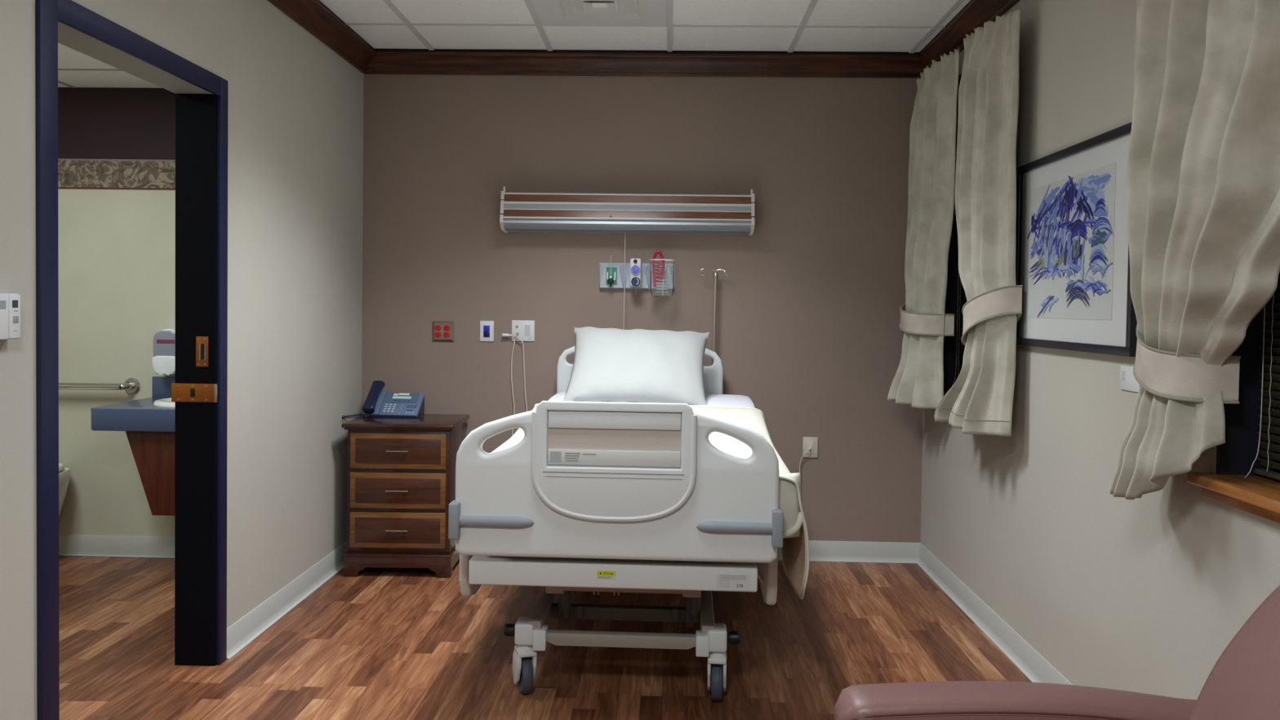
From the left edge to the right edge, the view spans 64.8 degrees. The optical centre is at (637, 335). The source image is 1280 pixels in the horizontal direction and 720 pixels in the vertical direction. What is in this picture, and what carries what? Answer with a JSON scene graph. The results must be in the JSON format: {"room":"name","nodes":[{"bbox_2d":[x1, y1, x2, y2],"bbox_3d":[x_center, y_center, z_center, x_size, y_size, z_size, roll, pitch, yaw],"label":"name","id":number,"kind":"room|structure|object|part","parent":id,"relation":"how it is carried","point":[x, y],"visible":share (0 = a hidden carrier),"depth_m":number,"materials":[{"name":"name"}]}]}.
{"room":"care facility","nodes":[
{"label":"care facility","id":0,"kind":"room"},
{"bbox_2d":[57,43,161,88],"bbox_3d":[-2.724,-1.228,3.642,2.200,0.037,2.880,1,2,2],"label":"ceiling","id":1,"kind":"structure","parent":0,"point":[68,58],"depth_m":4.80,"materials":[{"name":"tile"}]},
{"bbox_2d":[57,87,175,537],"bbox_3d":[-2.695,-0.071,5.163,2.200,2.394,0.103,1,2,2],"label":"wall","id":2,"kind":"structure","parent":0,"point":[117,247],"depth_m":5.11,"materials":[{"name":"beige paint"}]},
{"bbox_2d":[58,462,70,517],"bbox_3d":[-3.022,0.804,4.863,0.377,0.323,0.567,1,2,2],"label":"toilet","id":3,"kind":"object","parent":2,"relation":"attached to","point":[64,472],"visible":0.21,"depth_m":5.00,"materials":[{"name":"white ceramic"}]},
{"bbox_3d":[-3.021,0.659,4.834,0.370,0.032,0.500,1,2,2],"label":"seat lid","id":4,"kind":"part","parent":3,"relation":"part of","materials":[{"name":"white plastic"}]},
{"bbox_2d":[58,377,140,393],"bbox_3d":[-3.068,0.251,5.092,1.090,0.082,0.083,1,2,2],"label":"grab bar","id":5,"kind":"object","parent":2,"relation":"attached to","point":[131,385],"visible":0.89,"depth_m":5.05,"materials":[{"name":"silver metal"}]},
{"bbox_2d":[57,158,175,190],"bbox_3d":[-2.687,-0.813,5.090,2.200,0.150,0.005,1,2,2],"label":"trim","id":6,"kind":"structure","parent":2,"relation":"attached to","point":[99,174],"depth_m":5.09,"materials":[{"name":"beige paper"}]},
{"bbox_2d":[58,534,174,558],"bbox_3d":[-2.714,1.075,5.137,2.199,0.104,0.020,1,2,2],"label":"baseboard","id":7,"kind":"structure","parent":2,"relation":"attached to","point":[68,544],"depth_m":5.14,"materials":[{"name":"grey plastic"}]},
{"bbox_2d":[90,376,174,515],"bbox_3d":[-2.042,0.520,4.822,0.853,0.594,0.573,1,2,2],"label":"sink vanity","id":8,"kind":"object","parent":2,"relation":"attached to","point":[149,428],"depth_m":4.59,"materials":[{"name":"blue"}]},
{"bbox_2d":[90,396,174,431],"bbox_3d":[-2.041,0.378,4.818,0.853,0.102,0.572,1,2,2],"label":"countertop","id":9,"kind":"structure","parent":8,"relation":"on","point":[140,415],"depth_m":4.54,"materials":[{"name":"blue"}]},
{"bbox_2d":[153,397,174,407],"bbox_3d":[-2.035,0.265,4.804,0.482,0.125,0.432,2,2,32],"label":"basin","id":10,"kind":"object","parent":8,"relation":"in","point":[166,402],"visible":0.13,"depth_m":4.67,"materials":[{"name":"white ceramic"}]},
{"bbox_2d":[151,376,174,397],"bbox_3d":[-2.028,0.268,5.092,0.848,0.105,0.020,1,2,2],"label":"backsplash","id":11,"kind":"structure","parent":2,"relation":"attached to","point":[161,385],"depth_m":5.09,"materials":[{"name":"blue"}]},
{"bbox_2d":[151,328,175,375],"bbox_3d":[-2.341,0.083,5.050,0.132,0.231,0.109,1,2,2],"label":"soap dispenser","id":12,"kind":"object","parent":2,"relation":"attached to","point":[163,360],"visible":0.66,"depth_m":5.00,"materials":[{"name":"grey plastic"}]},
{"bbox_3d":[-2.342,0.150,5.052,0.132,0.097,0.108,1,2,2],"label":"push lever","id":13,"kind":"part","parent":12,"relation":"part of","materials":[{"name":"white plastic"}]},
{"bbox_2d":[0,0,364,719],"bbox_3d":[-1.619,-0.098,1.923,0.146,2.661,6.750,1,2,2],"label":"wall","id":14,"kind":"structure","parent":0,"point":[295,105],"depth_m":3.95,"materials":[{"name":"beige paint"}]},
{"bbox_2d":[0,293,20,339],"bbox_3d":[-1.515,-0.044,2.385,0.034,0.110,0.135,1,2,2],"label":"wall thermostat","id":15,"kind":"object","parent":14,"relation":"attached to","point":[10,303],"visible":1,"depth_m":2.41,"materials":[{"name":"white plastic"}]},
{"bbox_2d":[57,68,122,88],"bbox_3d":[-2.724,-1.207,3.643,2.200,0.006,2.880,1,2,2],"label":"grid","id":16,"kind":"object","parent":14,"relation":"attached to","point":[94,69],"depth_m":4.68,"materials":[{"name":"beige"}]},
{"bbox_2d":[35,0,227,719],"bbox_3d":[-1.586,0.149,3.112,0.172,2.100,1.086,1,2,2],"label":"door","id":17,"kind":"structure","parent":14,"relation":"in","point":[199,388],"depth_m":3.57,"materials":[{"name":"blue wood"}]},
{"bbox_3d":[-1.523,0.165,2.604,0.016,2.100,0.074,1,2,2],"label":"casing","id":18,"kind":"part","parent":17,"relation":"part of","materials":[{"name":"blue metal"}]},
{"bbox_3d":[-1.493,-0.866,3.089,0.014,0.068,0.961,1,2,2],"label":"casing","id":19,"kind":"part","parent":17,"relation":"part of","materials":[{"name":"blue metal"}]},
{"bbox_3d":[-1.577,0.205,3.588,0.162,0.066,0.005,1,2,2],"label":"strike plate","id":20,"kind":"part","parent":17,"relation":"part of","materials":[{"name":"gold metal"}]},
{"bbox_3d":[-1.546,0.059,3.584,0.044,0.108,0.004,1,2,2],"label":"latch plate","id":21,"kind":"part","parent":17,"relation":"part of","materials":[{"name":"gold metal"}]},
{"bbox_3d":[-1.492,0.137,3.623,0.016,2.100,0.059,1,2,2],"label":"casing","id":22,"kind":"part","parent":17,"relation":"part of","materials":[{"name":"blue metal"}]},
{"bbox_2d":[226,541,346,659],"bbox_3d":[-1.475,1.110,4.505,0.022,0.104,1.649,1,2,2],"label":"baseboard","id":23,"kind":"structure","parent":14,"relation":"attached to","point":[248,628],"depth_m":4.22,"materials":[{"name":"grey plastic"}]},
{"bbox_2d":[266,0,375,74],"bbox_3d":[-1.486,-1.316,1.885,0.086,0.097,6.750,1,2,2],"label":"trim","id":24,"kind":"structure","parent":14,"relation":"attached to","point":[312,15],"depth_m":4.58,"materials":[{"name":"brown wood"}]},
{"bbox_2d":[316,0,972,54],"bbox_3d":[-0.062,-1.351,1.841,2.934,0.016,6.750,1,2,2],"label":"trim","id":25,"kind":"structure","parent":14,"relation":"attached to","point":[322,3],"depth_m":5.13,"materials":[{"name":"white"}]},
{"bbox_2d":[345,0,964,53],"bbox_3d":[-0.063,-1.355,1.811,2.814,0.007,6.690,1,2,2],"label":"grid","id":26,"kind":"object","parent":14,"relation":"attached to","point":[812,4],"depth_m":4.66,"materials":[{"name":"silver metal"}]},
{"bbox_2d":[58,555,1031,719],"bbox_3d":[-1.221,1.278,1.949,5.580,0.080,6.950,1,2,2],"label":"floor","id":27,"kind":"structure","parent":0,"point":[379,643],"depth_m":3.79,"materials":[{"name":"brown wood"}]},
{"bbox_2d":[342,413,469,577],"bbox_3d":[-1.144,0.785,5.029,0.532,0.735,0.482,1,2,0],"label":"nightstand","id":28,"kind":"object","parent":27,"relation":"on","point":[401,478],"visible":0.9,"depth_m":4.81,"materials":[{"name":"brown wood"}]},
{"bbox_2d":[342,380,424,418],"bbox_3d":[-1.280,0.326,5.100,0.351,0.174,0.274,1,2,5],"label":"desk phone","id":29,"kind":"object","parent":28,"relation":"on","point":[379,402],"visible":1,"depth_m":5.13,"materials":[{"name":"blue plastic"}]},
{"bbox_3d":[-1.400,0.400,5.042,0.086,0.027,0.156,2,2,27],"label":"coiled cord","id":30,"kind":"part","parent":29,"relation":"part of","materials":[{"name":"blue plastic"}]},
{"bbox_3d":[-1.145,0.932,4.804,0.106,0.008,0.024,1,2,0],"label":"handle","id":31,"kind":"part","parent":28,"relation":"part of","materials":[{"name":"silver metal"}]},
{"bbox_3d":[-1.142,0.742,4.798,0.106,0.008,0.024,1,2,0],"label":"handle","id":32,"kind":"part","parent":28,"relation":"part of","materials":[{"name":"silver metal"}]},
{"bbox_3d":[-1.139,0.552,4.793,0.106,0.008,0.024,1,2,0],"label":"handle","id":33,"kind":"part","parent":28,"relation":"part of","materials":[{"name":"silver metal"}]},
{"bbox_3d":[-1.145,0.933,4.825,0.456,0.170,0.018,1,2,0],"label":"drawer","id":34,"kind":"part","parent":28,"relation":"part of","materials":[{"name":"brown wood"}]},
{"bbox_3d":[-1.145,0.933,4.816,0.406,0.120,0.003,1,2,0],"label":"drawer panel","id":35,"kind":"part","parent":28,"relation":"part of","materials":[{"name":"brown wood"}]},
{"bbox_3d":[-1.142,0.743,4.810,0.406,0.120,0.003,1,2,0],"label":"drawer panel","id":36,"kind":"part","parent":28,"relation":"part of","materials":[{"name":"brown wood"}]},
{"bbox_3d":[-1.139,0.553,4.805,0.406,0.120,0.003,1,2,0],"label":"drawer panel","id":37,"kind":"part","parent":28,"relation":"part of","materials":[{"name":"brown wood"}]},
{"bbox_3d":[-1.142,0.743,4.820,0.456,0.170,0.018,1,2,0],"label":"drawer","id":38,"kind":"part","parent":28,"relation":"part of","materials":[{"name":"brown wood"}]},
{"bbox_3d":[-1.139,0.553,4.814,0.456,0.170,0.018,1,2,0],"label":"drawer","id":39,"kind":"part","parent":28,"relation":"part of","materials":[{"name":"brown wood"}]},
{"bbox_2d":[448,346,783,701],"bbox_3d":[-0.009,0.631,4.086,1.049,1.126,2.190,1,2,3],"label":"hospital bed","id":40,"kind":"object","parent":27,"relation":"on","point":[593,496],"visible":0.94,"depth_m":3.02,"materials":[{"name":"white plastic"}]},
{"bbox_3d":[-0.539,0.717,3.658,0.034,0.275,0.819,1,2,3],"label":"rail","id":41,"kind":"part","parent":40,"relation":"part of","materials":[{"name":"white plastic"}]},
{"bbox_3d":[-0.428,0.996,3.405,0.042,0.042,0.041,1,2,3],"label":"brake knob","id":42,"kind":"part","parent":40,"relation":"part of","materials":[{"name":"black plastic"}]},
{"bbox_3d":[-0.300,0.954,4.184,0.044,0.057,1.680,1,2,3],"label":"rail","id":43,"kind":"part","parent":40,"relation":"part of","materials":[{"name":"beige paint"}]},
{"bbox_3d":[-0.252,0.902,3.620,0.050,0.254,0.282,1,2,3],"label":"lift arm","id":44,"kind":"part","parent":40,"relation":"part of","materials":[{"name":"grey"}]},
{"bbox_3d":[-0.069,0.367,3.012,0.396,0.045,0.010,1,2,3],"label":"label rail","id":45,"kind":"part","parent":40,"relation":"part of","materials":[{"name":"grey plastic"}]},
{"bbox_3d":[-0.070,0.374,3.009,0.473,0.348,0.020,1,2,3],"label":"panel","id":46,"kind":"part","parent":40,"relation":"part of","materials":[{"name":"white plastic"}]},
{"bbox_3d":[-0.063,0.440,3.043,0.975,0.470,0.052,1,2,3],"label":"footboard","id":47,"kind":"part","parent":40,"relation":"part of","materials":[{"name":"white plastic"}]},
{"bbox_2d":[563,326,709,404],"bbox_3d":[0.005,0.146,4.799,0.685,0.360,0.394,1,2,2],"label":"pillow","id":48,"kind":"object","parent":40,"relation":"on","point":[615,365],"visible":0.92,"depth_m":4.70,"materials":[{"name":"white fabric"}]},
{"bbox_3d":[0.012,0.302,5.150,0.848,0.526,0.045,1,2,3],"label":"headboard","id":49,"kind":"part","parent":40,"relation":"part of","materials":[{"name":"white plastic"}]},
{"bbox_2d":[490,403,808,599],"bbox_3d":[0.028,0.560,3.775,1.083,0.466,1.455,1,2,2],"label":"coverlet","id":50,"kind":"object","parent":40,"relation":"on","point":[795,548],"visible":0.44,"depth_m":3.32,"materials":[{"name":"beige fabric"}]},
{"bbox_3d":[0.029,0.448,4.094,0.980,0.262,1.990,1,2,3],"label":"mattress","id":51,"kind":"part","parent":40,"relation":"part of","materials":[{"name":"white fabric"}]},
{"bbox_3d":[0.201,0.909,3.599,0.050,0.254,0.282,1,2,3],"label":"lift arm","id":52,"kind":"part","parent":40,"relation":"part of","materials":[{"name":"grey"}]},
{"bbox_3d":[0.274,0.963,4.156,0.044,0.057,1.680,1,2,3],"label":"rail","id":53,"kind":"part","parent":40,"relation":"part of","materials":[{"name":"beige paint"}]},
{"bbox_2d":[699,268,732,364],"bbox_3d":[0.397,0.139,5.181,0.163,0.961,0.028,1,2,2],"label":"pole","id":54,"kind":"object","parent":40,"relation":"attached to","point":[715,275],"visible":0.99,"depth_m":5.17,"materials":[{"name":"silver metal"}]},
{"bbox_3d":[0.322,1.008,3.359,0.042,0.042,0.041,1,2,3],"label":"brake knob","id":55,"kind":"part","parent":40,"relation":"part of","materials":[{"name":"black plastic"}]},
{"bbox_3d":[0.451,0.732,3.610,0.034,0.275,0.819,1,2,3],"label":"rail","id":56,"kind":"part","parent":40,"relation":"part of","materials":[{"name":"white plastic"}]},
{"bbox_2d":[833,585,1279,719],"bbox_3d":[0.835,0.817,1.498,0.967,0.925,0.771,1,2,2],"label":"recliner chair","id":57,"kind":"object","parent":27,"relation":"on","point":[1243,683],"visible":1,"depth_m":1.77,"materials":[{"name":"pink leather"}]},
{"bbox_3d":[0.713,0.687,1.824,0.700,0.095,0.120,1,2,2],"label":"armrest","id":58,"kind":"part","parent":57,"relation":"part of","materials":[{"name":"pink leather"}]},
{"bbox_3d":[1.112,0.640,1.508,0.420,0.565,0.555,1,2,2],"label":"backrest","id":59,"kind":"part","parent":57,"relation":"part of","materials":[{"name":"pink leather"}]},
{"bbox_2d":[361,74,923,542],"bbox_3d":[0.052,-0.170,5.308,3.280,2.661,0.120,1,2,2],"label":"wall","id":60,"kind":"structure","parent":0,"point":[808,316],"depth_m":5.24,"materials":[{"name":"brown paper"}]},
{"bbox_2d":[431,320,454,342],"bbox_3d":[-1.016,-0.019,5.276,0.115,0.107,0.016,1,2,2],"label":"power outlet","id":61,"kind":"object","parent":60,"relation":"attached to","point":[442,331],"visible":1,"depth_m":5.27,"materials":[{"name":"beige"}]},
{"bbox_2d":[434,331,440,337],"bbox_3d":[-1.043,-0.002,5.272,0.033,0.033,0.006,1,2,2],"label":"socket","id":62,"kind":"object","parent":61,"relation":"attached to","point":[437,334],"depth_m":5.27,"materials":[{"name":"red plastic"}]},
{"bbox_2d":[434,324,440,331],"bbox_3d":[-1.042,-0.037,5.271,0.033,0.033,0.006,1,2,2],"label":"socket","id":63,"kind":"object","parent":61,"relation":"attached to","point":[437,327],"depth_m":5.27,"materials":[{"name":"red plastic"}]},
{"bbox_2d":[443,331,449,337],"bbox_3d":[-0.997,-0.001,5.271,0.033,0.033,0.006,1,2,2],"label":"socket","id":64,"kind":"object","parent":61,"relation":"attached to","point":[446,334],"depth_m":5.27,"materials":[{"name":"red plastic"}]},
{"bbox_2d":[443,324,449,331],"bbox_3d":[-0.997,-0.036,5.270,0.033,0.033,0.006,1,2,2],"label":"socket","id":65,"kind":"object","parent":61,"relation":"attached to","point":[446,327],"depth_m":5.27,"materials":[{"name":"red plastic"}]},
{"bbox_2d":[480,320,493,341],"bbox_3d":[-0.786,-0.021,5.272,0.073,0.108,0.010,1,2,2],"label":"light switch","id":66,"kind":"object","parent":60,"relation":"attached to","point":[486,327],"visible":1,"depth_m":5.27,"materials":[{"name":"white plastic"}]},
{"bbox_2d":[502,333,527,435],"bbox_3d":[-0.636,0.339,5.262,0.142,0.694,0.028,1,2,2],"label":"cord","id":67,"kind":"object","parent":60,"relation":"attached to","point":[504,335],"visible":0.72,"depth_m":5.26,"materials":[{"name":"white plastic"}]},
{"bbox_2d":[511,320,534,341],"bbox_3d":[-0.596,-0.023,5.264,0.120,0.109,0.014,1,2,2],"label":"station","id":68,"kind":"object","parent":60,"relation":"attached to","point":[524,330],"visible":1,"depth_m":5.26,"materials":[{"name":"white plastic"}]},
{"bbox_2d":[524,324,529,336],"bbox_3d":[-0.574,-0.024,5.264,0.028,0.058,0.001,1,2,2],"label":"speaker grille","id":69,"kind":"object","parent":68,"relation":"attached to","point":[526,326],"depth_m":5.26,"materials":[{"name":"grey plastic"}]},
{"bbox_2d":[599,262,624,288],"bbox_3d":[-0.131,-0.308,5.235,0.132,0.136,0.027,1,2,2],"label":"outlet panel","id":70,"kind":"object","parent":60,"relation":"attached to","point":[602,266],"visible":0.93,"depth_m":5.23,"materials":[{"name":"grey"}]},
{"bbox_2d":[605,254,617,287],"bbox_3d":[-0.133,-0.331,5.198,0.056,0.167,0.046,1,2,2],"label":"oxygen flowmeter","id":71,"kind":"object","parent":70,"relation":"attached to","point":[611,272],"visible":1,"depth_m":5.21,"materials":[{"name":"green plastic"}]},
{"bbox_3d":[-0.133,-0.307,5.218,0.056,0.088,0.006,1,2,2],"label":"green plate","id":72,"kind":"part","parent":71,"relation":"part of","materials":[{"name":"green plastic"}]},
{"bbox_2d":[499,186,754,323],"bbox_3d":[-0.054,-0.268,5.165,1.285,0.962,0.165,1,2,2],"label":"wall lamp","id":73,"kind":"object","parent":60,"relation":"attached to","point":[521,211],"visible":0.97,"depth_m":5.10,"materials":[{"name":"metal aluminium"},{"name":"white metal"},{"name":"reddish-brown dark wood"}]},
{"bbox_3d":[-0.067,-0.163,5.192,0.005,0.750,0.003,1,2,2],"label":"pull cord","id":74,"kind":"part","parent":73,"relation":"part of","materials":[{"name":"beige plastic"}]},
{"bbox_3d":[-0.050,-0.556,5.161,1.257,0.058,0.157,1,2,2],"label":"lamp shade","id":75,"kind":"part","parent":73,"relation":"part of","materials":[{"name":"grey metal"}]},
{"bbox_3d":[-0.051,-0.588,5.095,1.257,0.009,0.029,1,2,2],"label":"rail","id":76,"kind":"part","parent":73,"relation":"part of","materials":[{"name":"white metal"}]},
{"bbox_3d":[-0.051,-0.631,5.106,1.257,0.007,0.020,1,2,2],"label":"rail","id":77,"kind":"part","parent":73,"relation":"part of","materials":[{"name":"white metal"}]},
{"bbox_3d":[-0.050,-0.665,5.114,1.257,0.013,0.015,1,2,2],"label":"rail","id":78,"kind":"part","parent":73,"relation":"part of","materials":[{"name":"white metal"}]},
{"bbox_3d":[-0.049,-0.712,5.114,1.257,0.011,0.012,1,2,2],"label":"rail","id":79,"kind":"part","parent":73,"relation":"part of","materials":[{"name":"white metal"}]},
{"bbox_2d":[624,262,649,289],"bbox_3d":[0.000,-0.306,5.231,0.130,0.136,0.027,1,2,2],"label":"outlet panel","id":80,"kind":"object","parent":60,"relation":"attached to","point":[645,277],"visible":0.64,"depth_m":5.22,"materials":[{"name":"grey metal"}]},
{"bbox_2d":[630,257,641,293],"bbox_3d":[-0.008,-0.302,5.168,0.056,0.180,0.100,1,2,2],"label":"suction regulator","id":81,"kind":"object","parent":80,"relation":"attached to","point":[635,264],"visible":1,"depth_m":5.14,"materials":[{"name":"grey plastic"}]},
{"bbox_3d":[-0.007,-0.272,5.134,0.047,0.047,0.024,1,2,2],"label":"knob","id":82,"kind":"part","parent":81,"relation":"part of","materials":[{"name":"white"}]},
{"bbox_2d":[364,51,924,78],"bbox_3d":[0.039,-1.387,5.172,2.934,0.097,0.086,1,2,2],"label":"trim","id":83,"kind":"structure","parent":60,"relation":"attached to","point":[433,63],"depth_m":5.17,"materials":[{"name":"brown wood"}]},
{"bbox_2d":[648,249,675,297],"bbox_3d":[0.128,-0.313,5.142,0.136,0.239,0.143,1,2,2],"label":"canister","id":84,"kind":"object","parent":60,"relation":"attached to","point":[661,267],"visible":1,"depth_m":5.13,"materials":[{"name":"clear plastic"}]},
{"bbox_2d":[649,263,675,289],"bbox_3d":[0.132,-0.304,5.228,0.130,0.136,0.027,1,2,2],"label":"outlet panel","id":85,"kind":"object","parent":60,"relation":"attached to","point":[668,273],"visible":0.71,"depth_m":5.22,"materials":[{"name":"grey"}]},
{"bbox_2d":[799,436,817,477],"bbox_3d":[0.849,0.837,5.235,0.173,0.616,0.030,1,2,-3],"label":"wall socket","id":86,"kind":"object","parent":60,"relation":"attached to","point":[810,446],"visible":0.74,"depth_m":5.24,"materials":[{"name":"beige plastic"}]},
{"bbox_3d":[0.900,0.583,5.239,0.077,0.107,0.006,1,2,2],"label":"plate","id":87,"kind":"part","parent":86,"relation":"part of","materials":[{"name":"beige plastic"}]},
{"bbox_2d":[777,540,919,563],"bbox_3d":[0.005,1.109,5.274,2.934,0.104,0.022,1,2,2],"label":"baseboard","id":88,"kind":"structure","parent":60,"relation":"attached to","point":[819,550],"depth_m":5.24,"materials":[{"name":"grey plastic"}]},
{"bbox_2d":[319,0,970,52],"bbox_3d":[-0.061,-1.383,1.840,3.034,0.046,6.850,1,2,2],"label":"ceiling","id":89,"kind":"structure","parent":0,"point":[685,12],"depth_m":4.71,"materials":[{"name":"tile"}]},
{"bbox_2d":[530,0,666,26],"bbox_3d":[-0.162,-1.427,4.379,0.582,0.010,0.594,1,2,2],"label":"ceiling light","id":90,"kind":"object","parent":89,"relation":"in","point":[548,12],"visible":1,"depth_m":4.48,"materials":[{"name":"white plastic"}]},
{"bbox_2d":[920,0,1279,699],"bbox_3d":[1.486,-0.052,1.830,0.200,2.661,6.750,1,2,2],"label":"wall","id":91,"kind":"structure","parent":0,"point":[1146,594],"depth_m":3.22,"materials":[{"name":"beige paint"}]},
{"bbox_2d":[887,47,959,408],"bbox_3d":[1.347,-0.465,4.773,0.252,1.606,0.716,1,2,2],"label":"curtain","id":92,"kind":"object","parent":91,"relation":"hanging from","point":[917,382],"visible":1,"depth_m":4.67,"materials":[{"name":"fabric"}]},
{"bbox_2d":[943,73,967,395],"bbox_3d":[1.527,-0.426,4.415,0.225,1.535,1.100,1,2,2],"label":"window","id":93,"kind":"structure","parent":91,"relation":"in","point":[950,346],"depth_m":4.92,"materials":[{"name":"black glass"}]},
{"bbox_3d":[1.500,0.311,4.437,0.190,0.060,1.100,1,2,2],"label":"sill","id":94,"kind":"part","parent":93,"relation":"part of","materials":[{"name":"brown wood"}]},
{"bbox_2d":[947,271,967,390],"bbox_3d":[1.540,-0.450,4.409,0.081,1.459,1.000,1,2,2],"label":"window blind","id":95,"kind":"object","parent":93,"relation":"attached to","point":[962,293],"visible":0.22,"depth_m":4.88,"materials":[{"name":"grey"}]},
{"bbox_3d":[1.534,-0.445,4.867,0.047,1.423,0.018,0,2,-13],"label":"pull cord","id":96,"kind":"part","parent":95,"relation":"part of","materials":[{"name":"beige plastic"}]},
{"bbox_3d":[1.557,-0.453,4.839,0.002,1.405,0.006,1,2,2],"label":"ladder cord","id":97,"kind":"part","parent":95,"relation":"part of","materials":[{"name":"beige plastic"}]},
{"bbox_2d":[918,0,1019,67],"bbox_3d":[1.361,-1.274,1.800,0.086,0.097,6.750,1,2,2],"label":"trim","id":98,"kind":"structure","parent":91,"relation":"attached to","point":[977,12],"depth_m":4.42,"materials":[{"name":"brown wood"}]},
{"bbox_2d":[933,8,1022,436],"bbox_3d":[1.318,-0.437,4.020,0.209,1.617,0.699,1,2,2],"label":"curtain","id":99,"kind":"object","parent":91,"relation":"hanging from","point":[980,401],"visible":1,"depth_m":3.78,"materials":[{"name":"fabric"}]},
{"bbox_2d":[916,542,1072,684],"bbox_3d":[1.358,1.224,1.869,0.022,0.104,6.750,1,2,2],"label":"baseboard","id":100,"kind":"structure","parent":91,"relation":"attached to","point":[1024,657],"depth_m":4.05,"materials":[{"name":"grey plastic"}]},
{"bbox_2d":[1015,121,1137,356],"bbox_3d":[1.419,-0.283,3.305,0.029,0.662,0.957,1,2,2],"label":"framed painting","id":101,"kind":"object","parent":91,"relation":"attached to","point":[1073,257],"visible":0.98,"depth_m":3.23,"materials":[{"name":"black"}]},
{"bbox_2d":[1120,364,1140,392],"bbox_3d":[1.412,0.125,2.888,0.005,0.070,0.120,1,2,2],"label":"card","id":102,"kind":"object","parent":91,"relation":"attached to","point":[1128,382],"visible":0.73,"depth_m":2.89,"materials":[{"name":"white plastic"}]},
{"bbox_2d":[1109,0,1279,499],"bbox_3d":[1.293,-0.384,2.220,0.203,1.626,1.082,1,2,2],"label":"curtain","id":103,"kind":"object","parent":91,"relation":"hanging from","point":[1203,174],"visible":1,"depth_m":2.28,"materials":[{"name":"fabric"}]},
{"bbox_2d":[1186,275,1279,523],"bbox_3d":[1.449,-0.355,1.853,0.225,1.535,1.190,1,2,2],"label":"window","id":104,"kind":"structure","parent":91,"relation":"in","point":[1258,495],"depth_m":2.42,"materials":[{"name":"black"}]},
{"bbox_3d":[1.421,0.382,1.874,0.190,0.060,1.190,1,2,2],"label":"sill","id":105,"kind":"part","parent":104,"relation":"part of","materials":[{"name":"brown wood"}]},
{"bbox_3d":[1.478,-0.385,1.856,0.169,1.475,1.120,1,2,2],"label":"frame","id":106,"kind":"part","parent":104,"relation":"part of","materials":[{"name":"black"}]},
{"bbox_2d":[1244,271,1279,479],"bbox_3d":[1.462,-0.379,1.857,0.081,1.459,1.090,1,2,2],"label":"window blind","id":107,"kind":"object","parent":104,"relation":"attached to","point":[1272,315],"visible":0.59,"depth_m":2.37,"materials":[{"name":"grey plastic"}]},
{"bbox_3d":[1.457,-0.376,2.359,0.047,1.423,0.018,0,2,-13],"label":"pull cord","id":108,"kind":"part","parent":107,"relation":"part of","materials":[{"name":"beige plastic"}]},
{"bbox_3d":[1.472,0.340,1.876,0.026,0.012,1.080,1,2,2],"label":"rail","id":109,"kind":"part","parent":107,"relation":"part of","materials":[{"name":"grey"}]},
{"bbox_3d":[1.480,-0.383,2.331,0.002,1.405,0.006,1,2,2],"label":"ladder cord","id":110,"kind":"part","parent":107,"relation":"part of","materials":[{"name":"white fabric"}]}
]}

